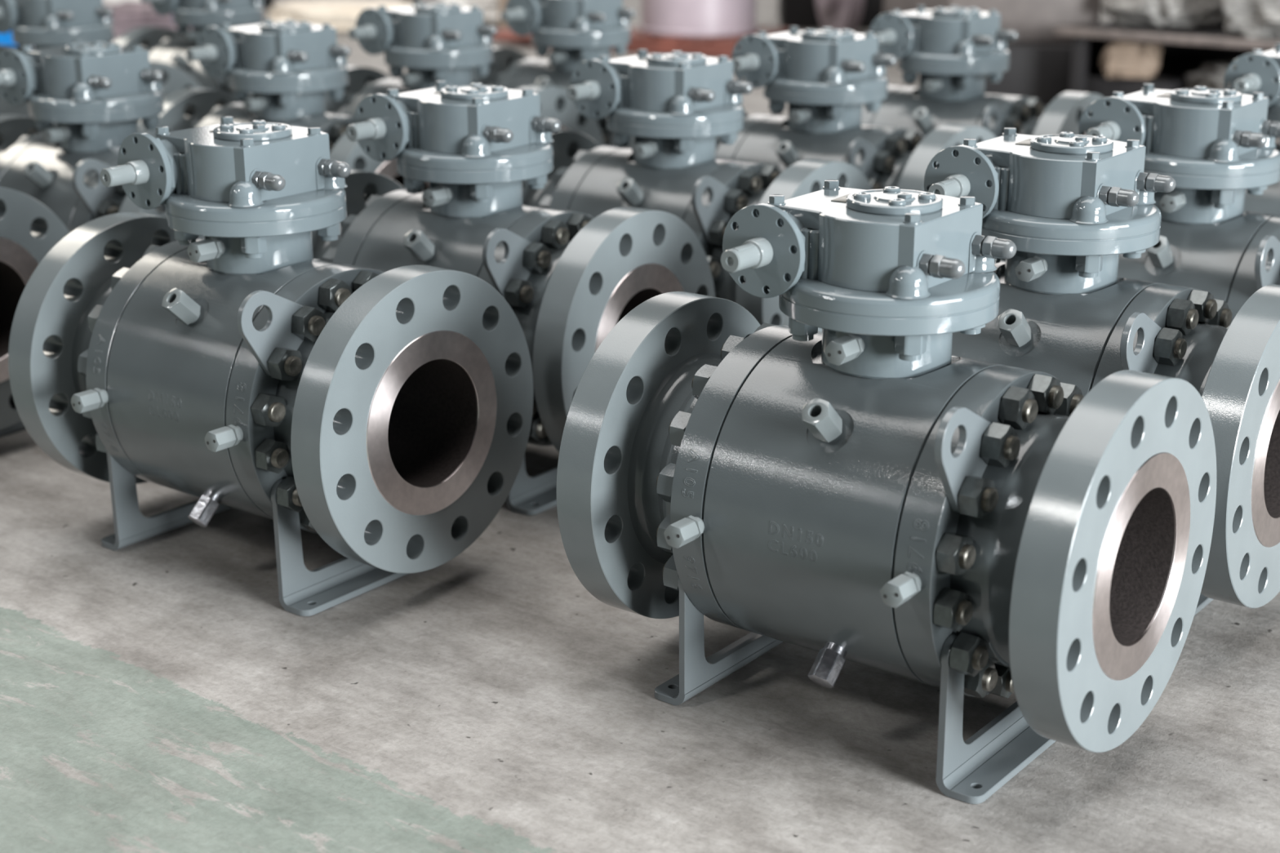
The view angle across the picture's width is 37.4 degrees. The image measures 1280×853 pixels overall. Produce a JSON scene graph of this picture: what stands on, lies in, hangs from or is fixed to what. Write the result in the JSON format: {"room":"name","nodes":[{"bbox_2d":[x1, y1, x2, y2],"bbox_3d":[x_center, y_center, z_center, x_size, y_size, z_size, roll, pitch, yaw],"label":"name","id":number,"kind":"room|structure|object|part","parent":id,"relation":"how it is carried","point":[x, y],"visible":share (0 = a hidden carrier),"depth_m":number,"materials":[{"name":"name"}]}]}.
{"room":"factory floor","nodes":[
{"label":"factory floor","id":0,"kind":"room"},
{"bbox_2d":[0,0,1279,852],"bbox_3d":[0.292,-1.241,6.745,26.000,0.001,24.000,13,22,35],"label":"floor","id":1,"kind":"structure","parent":0,"point":[160,693],"depth_m":1.95,"materials":[{"name":"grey concrete"}]},
{"bbox_2d":[0,31,17,46],"bbox_3d":[-2.766,-1.659,7.771,0.430,0.188,0.330,4,18,12],"label":"plastic crate","id":2,"kind":"object","parent":1,"relation":"on","point":[5,38],"visible":0.09,"depth_m":7.71,"materials":[{"name":"blue plastic"}]},
{"bbox_2d":[0,186,69,437],"bbox_3d":[-1.159,-0.259,2.822,0.564,0.540,0.378,13,22,35],"label":"valve","id":3,"kind":"object","parent":1,"relation":"on","point":[29,229],"visible":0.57,"depth_m":2.73,"materials":[{"name":"grey metal"}]},
{"bbox_2d":[0,0,114,52],"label":"valve","id":4,"kind":"object","parent":1,"relation":"on","point":[40,24],"depth_m":4.07,"materials":[{"name":"grey metal"}]},
{"bbox_2d":[0,39,165,232],"bbox_3d":[-0.897,-0.363,3.144,0.564,0.540,0.378,13,22,35],"label":"valve","id":5,"kind":"object","parent":1,"relation":"on","point":[96,92],"visible":0.39,"depth_m":3.04,"materials":[{"name":"grey metal"}]},
{"bbox_2d":[102,0,141,3],"bbox_3d":[-2.432,-2.098,9.213,0.600,0.140,0.400,2,18,7],"label":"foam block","id":6,"kind":"object","parent":1,"relation":"on","point":[104,1],"visible":0.02,"depth_m":9.04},
{"bbox_2d":[149,61,201,97],"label":"valve","id":7,"kind":"object","parent":1,"relation":"on","point":[175,79],"depth_m":4.05,"materials":[{"name":"grey metal"}]},
{"bbox_2d":[102,0,262,42],"bbox_3d":[-2.003,-1.676,7.854,0.781,0.165,0.565,2,18,7],"label":"sack","id":8,"kind":"object","parent":1,"relation":"on","point":[127,15],"visible":0.13,"depth_m":7.63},
{"bbox_2d":[113,0,264,97],"bbox_3d":[-1.011,-0.814,4.549,0.564,0.540,0.378,13,22,35],"label":"valve","id":9,"kind":"object","parent":1,"relation":"on","point":[170,46],"visible":0.23,"depth_m":4.45,"materials":[{"name":"grey metal"}]},
{"bbox_2d":[8,115,533,616],"bbox_3d":[-0.468,-0.099,2.318,0.564,0.540,0.378,13,22,35],"label":"valve","id":10,"kind":"object","parent":1,"relation":"on","point":[203,349],"visible":1,"depth_m":2.22,"materials":[{"name":"grey metal"}]},
{"bbox_2d":[137,18,429,191],"bbox_3d":[-0.643,-0.467,3.464,0.564,0.540,0.378,13,22,35],"label":"valve","id":11,"kind":"object","parent":1,"relation":"on","point":[288,66],"visible":0.26,"depth_m":3.37,"materials":[{"name":"grey metal"}]},
{"bbox_2d":[266,0,413,31],"bbox_3d":[-1.322,-1.831,8.403,0.653,0.120,0.440,0,18,-1],"label":"bundle","id":12,"kind":"object","parent":1,"relation":"on","point":[342,15],"visible":0.52,"depth_m":8.24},
{"bbox_2d":[262,0,420,8],"bbox_3d":[-1.475,-2.134,9.133,0.840,0.250,0.480,0,18,-1],"label":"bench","id":13,"kind":"object","parent":1,"relation":"on","point":[268,3],"visible":0.15,"depth_m":9.31,"materials":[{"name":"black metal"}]},
{"bbox_3d":[-1.837,-2.146,9.325,0.060,0.160,0.060,0,18,-1],"label":"leg","id":14,"kind":"part","parent":13,"relation":"part of","materials":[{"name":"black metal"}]},
{"bbox_2d":[324,1,497,115],"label":"valve","id":15,"kind":"object","parent":1,"relation":"on","point":[427,46],"depth_m":3.69,"materials":[{"name":"grey metal"}]},
{"bbox_2d":[439,0,499,23],"bbox_3d":[-0.674,-1.944,8.682,0.503,0.160,0.390,0,18,-1],"label":"bundle","id":16,"kind":"object","parent":1,"relation":"on","point":[490,7],"visible":0.1,"depth_m":8.52,"materials":[{"name":"white plastic"}]},
{"bbox_2d":[498,0,515,28],"bbox_3d":[-0.393,-1.850,8.289,0.400,0.220,0.300,2,18,7],"label":"carton","id":17,"kind":"object","parent":1,"relation":"on","point":[502,3],"visible":0.05,"depth_m":8.18,"materials":[{"name":"beige cardboard"}]},
{"bbox_2d":[311,80,715,515],"bbox_3d":[-0.232,-0.201,2.632,0.564,0.540,0.378,12,21,33],"label":"valve","id":18,"kind":"object","parent":1,"relation":"on","point":[567,277],"visible":0.47,"depth_m":2.51,"materials":[{"name":"grey metal"}]},
{"bbox_2d":[493,38,551,49],"bbox_3d":[-0.422,-1.584,7.764,0.100,0.035,0.560,-13,22,-35],"label":"plank","id":19,"kind":"object","parent":1,"relation":"on","point":[521,42],"visible":0.04,"depth_m":7.77,"materials":[{"name":"red wood"}]},
{"bbox_2d":[492,27,531,39],"bbox_3d":[-0.375,-1.607,7.718,0.560,0.035,0.100,-3,18,-10],"label":"plank","id":20,"kind":"object","parent":19,"relation":"on","point":[504,33],"visible":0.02,"depth_m":7.64,"materials":[{"name":"red wood"}]},
{"bbox_2d":[471,0,635,147],"bbox_3d":[-0.133,-0.676,4.108,0.564,0.540,0.378,13,22,35],"label":"valve","id":21,"kind":"object","parent":1,"relation":"on","point":[576,32],"visible":0.26,"depth_m":4.01,"materials":[{"name":"grey metal"}]},
{"bbox_2d":[516,84,604,146],"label":"valve","id":22,"kind":"object","parent":1,"relation":"on","point":[554,103],"depth_m":3.65,"materials":[{"name":"grey metal"}]},
{"bbox_2d":[522,48,872,324],"bbox_3d":[0.049,-0.315,2.984,0.564,0.540,0.378,13,22,34],"label":"valve","id":23,"kind":"object","parent":1,"relation":"on","point":[675,104],"visible":0.4,"depth_m":2.87,"materials":[{"name":"grey metal"}]},
{"bbox_2d":[610,26,789,59],"bbox_3d":[0.239,-1.563,7.637,0.605,0.068,0.570,10,20,28],"label":"pallet","id":24,"kind":"object","parent":1,"relation":"on","point":[710,46],"visible":0.35,"depth_m":7.39,"materials":[{"name":"red wood"}]},
{"bbox_2d":[640,0,757,36],"bbox_3d":[0.235,-2.015,7.493,0.479,0.880,0.479,13,22,35],"label":"drum","id":25,"kind":"object","parent":24,"relation":"on","point":[674,18],"visible":1,"depth_m":7.41,"materials":[{"name":"pink metal"}]},
{"bbox_2d":[777,0,883,29],"bbox_3d":[0.983,-2.127,8.483,0.700,0.620,0.600,1,18,2],"label":"crate","id":26,"kind":"object","parent":1,"relation":"on","point":[802,14],"visible":0.35,"depth_m":8.28,"materials":[{"name":"black metal"}]},
{"bbox_2d":[815,0,864,31],"bbox_3d":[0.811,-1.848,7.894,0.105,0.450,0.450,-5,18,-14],"label":"bucket","id":27,"kind":"object","parent":1,"relation":"on","point":[833,14],"visible":0.88,"depth_m":7.83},
{"bbox_2d":[715,26,995,191],"bbox_3d":[0.314,-0.420,3.307,0.564,0.540,0.378,13,22,35],"label":"valve","id":28,"kind":"object","parent":1,"relation":"on","point":[824,77],"visible":0.41,"depth_m":3.19,"materials":[{"name":"grey metal"}]},
{"bbox_2d":[555,179,1216,804],"bbox_3d":[0.237,0.034,1.894,0.564,0.540,0.378,13,22,35],"label":"valve","id":29,"kind":"object","parent":1,"relation":"on","point":[860,490],"visible":1,"depth_m":1.79,"materials":[{"name":"grey metal"}]},
{"bbox_3d":[0.209,-0.224,1.859,0.026,0.001,0.042,11,21,32],"label":"data plate","id":30,"kind":"part","parent":29,"relation":"part of","materials":[{"name":"silver metal"}]},
{"bbox_2d":[883,0,949,13],"bbox_3d":[1.273,-1.657,7.476,0.560,0.340,0.400,5,19,17],"label":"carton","id":31,"kind":"object","parent":1,"relation":"on","point":[904,6],"visible":0.08,"depth_m":7.34,"materials":[{"name":"white cardboard"}]},
{"bbox_2d":[861,5,1103,137],"bbox_3d":[0.594,-0.537,3.670,0.564,0.540,0.378,12,22,34],"label":"valve","id":32,"kind":"object","parent":1,"relation":"on","point":[953,50],"visible":0.36,"depth_m":3.56,"materials":[{"name":"grey metal"}]},
{"bbox_2d":[985,41,1072,106],"bbox_3d":[1.243,-1.196,6.286,0.400,0.190,0.500,4,18,13],"label":"crate","id":33,"kind":"object","parent":1,"relation":"on","point":[1042,71],"visible":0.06,"depth_m":6.04,"materials":[{"name":"black metal"}]},
{"bbox_2d":[949,0,1101,42],"bbox_3d":[1.271,-1.447,6.262,0.480,0.300,0.400,3,18,9],"label":"carton","id":34,"kind":"object","parent":33,"relation":"on","point":[1033,20],"visible":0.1,"depth_m":6.09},
{"bbox_2d":[783,127,1279,615],"bbox_3d":[0.480,-0.069,2.212,0.564,0.540,0.378,13,22,35],"label":"valve","id":35,"kind":"object","parent":1,"relation":"on","point":[1069,203],"visible":0.47,"depth_m":2.08,"materials":[{"name":"grey metal"}]},
{"bbox_3d":[0.452,-0.327,2.178,0.026,0.001,0.042,11,21,31],"label":"data plate","id":36,"kind":"part","parent":35,"relation":"part of","materials":[{"name":"silver metal"}]},
{"bbox_2d":[1086,71,1187,97],"bbox_3d":[1.551,-1.030,5.880,0.280,0.120,0.200,13,22,35],"label":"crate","id":37,"kind":"object","parent":1,"relation":"on","point":[1097,83],"visible":0.26,"depth_m":5.81,"materials":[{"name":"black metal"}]},
{"bbox_2d":[1099,40,1162,79],"bbox_3d":[1.513,-1.137,5.821,0.177,0.119,0.174,8,20,24],"label":"bundle","id":38,"kind":"object","parent":37,"relation":"on","point":[1119,59],"visible":0.9,"depth_m":5.76,"materials":[{"name":"beige cardboard"}]},
{"bbox_2d":[1000,83,1279,324],"bbox_3d":[0.742,-0.187,2.578,0.564,0.540,0.378,13,22,35],"label":"valve","id":39,"kind":"object","parent":1,"relation":"on","point":[1216,145],"visible":0.27,"depth_m":2.46,"materials":[{"name":"grey metal"}]},
{"bbox_3d":[0.714,-0.446,2.544,0.026,0.001,0.042,11,21,32],"label":"data plate","id":40,"kind":"part","parent":39,"relation":"part of","materials":[{"name":"silver metal"}]},
{"bbox_2d":[1053,19,1279,92],"bbox_3d":[1.915,-1.072,5.762,1.140,0.270,0.635,13,22,35],"label":"table","id":41,"kind":"object","parent":1,"relation":"on","point":[1185,49],"visible":0.43,"depth_m":5.81,"materials":[{"name":"black metal"}]},
{"bbox_3d":[1.355,-1.080,5.837,0.040,0.243,0.040,13,22,35],"label":"leg","id":42,"kind":"part","parent":41,"relation":"part of","materials":[{"name":"black metal"}]},
{"bbox_3d":[1.501,-1.161,6.057,0.011,0.222,0.470,13,22,35],"label":"panel","id":43,"kind":"part","parent":41,"relation":"part of","materials":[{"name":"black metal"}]},
{"bbox_2d":[1100,0,1226,26],"bbox_3d":[1.668,-1.364,5.942,0.394,0.192,0.367,-11,21,-31],"label":"bundle","id":44,"kind":"object","parent":41,"relation":"on","point":[1155,13],"visible":0.9,"depth_m":5.80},
{"bbox_3d":[2.063,-1.128,5.948,1.100,0.222,0.012,13,22,35],"label":"panel","id":45,"kind":"part","parent":41,"relation":"part of","materials":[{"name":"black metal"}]},
{"bbox_2d":[1221,0,1279,39],"bbox_3d":[2.006,-1.293,5.592,0.538,0.269,0.451,9,20,26],"label":"bundle","id":46,"kind":"object","parent":41,"relation":"on","point":[1253,19],"visible":1,"depth_m":5.53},
{"bbox_2d":[1185,53,1242,89],"bbox_3d":[1.914,-1.021,5.737,0.493,0.188,0.389,11,21,31],"label":"bundle","id":47,"kind":"object","parent":1,"relation":"on","point":[1211,75],"visible":0.3,"depth_m":5.70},
{"bbox_2d":[1223,43,1279,121],"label":"valve","id":48,"kind":"object","parent":1,"relation":"on","point":[1257,70],"depth_m":2.94,"materials":[{"name":"grey metal"}]},
{"bbox_2d":[1243,180,1279,214],"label":"valve","id":49,"kind":"object","parent":1,"relation":"on","point":[1268,202],"depth_m":2.95,"materials":[{"name":"grey metal"}]}
]}

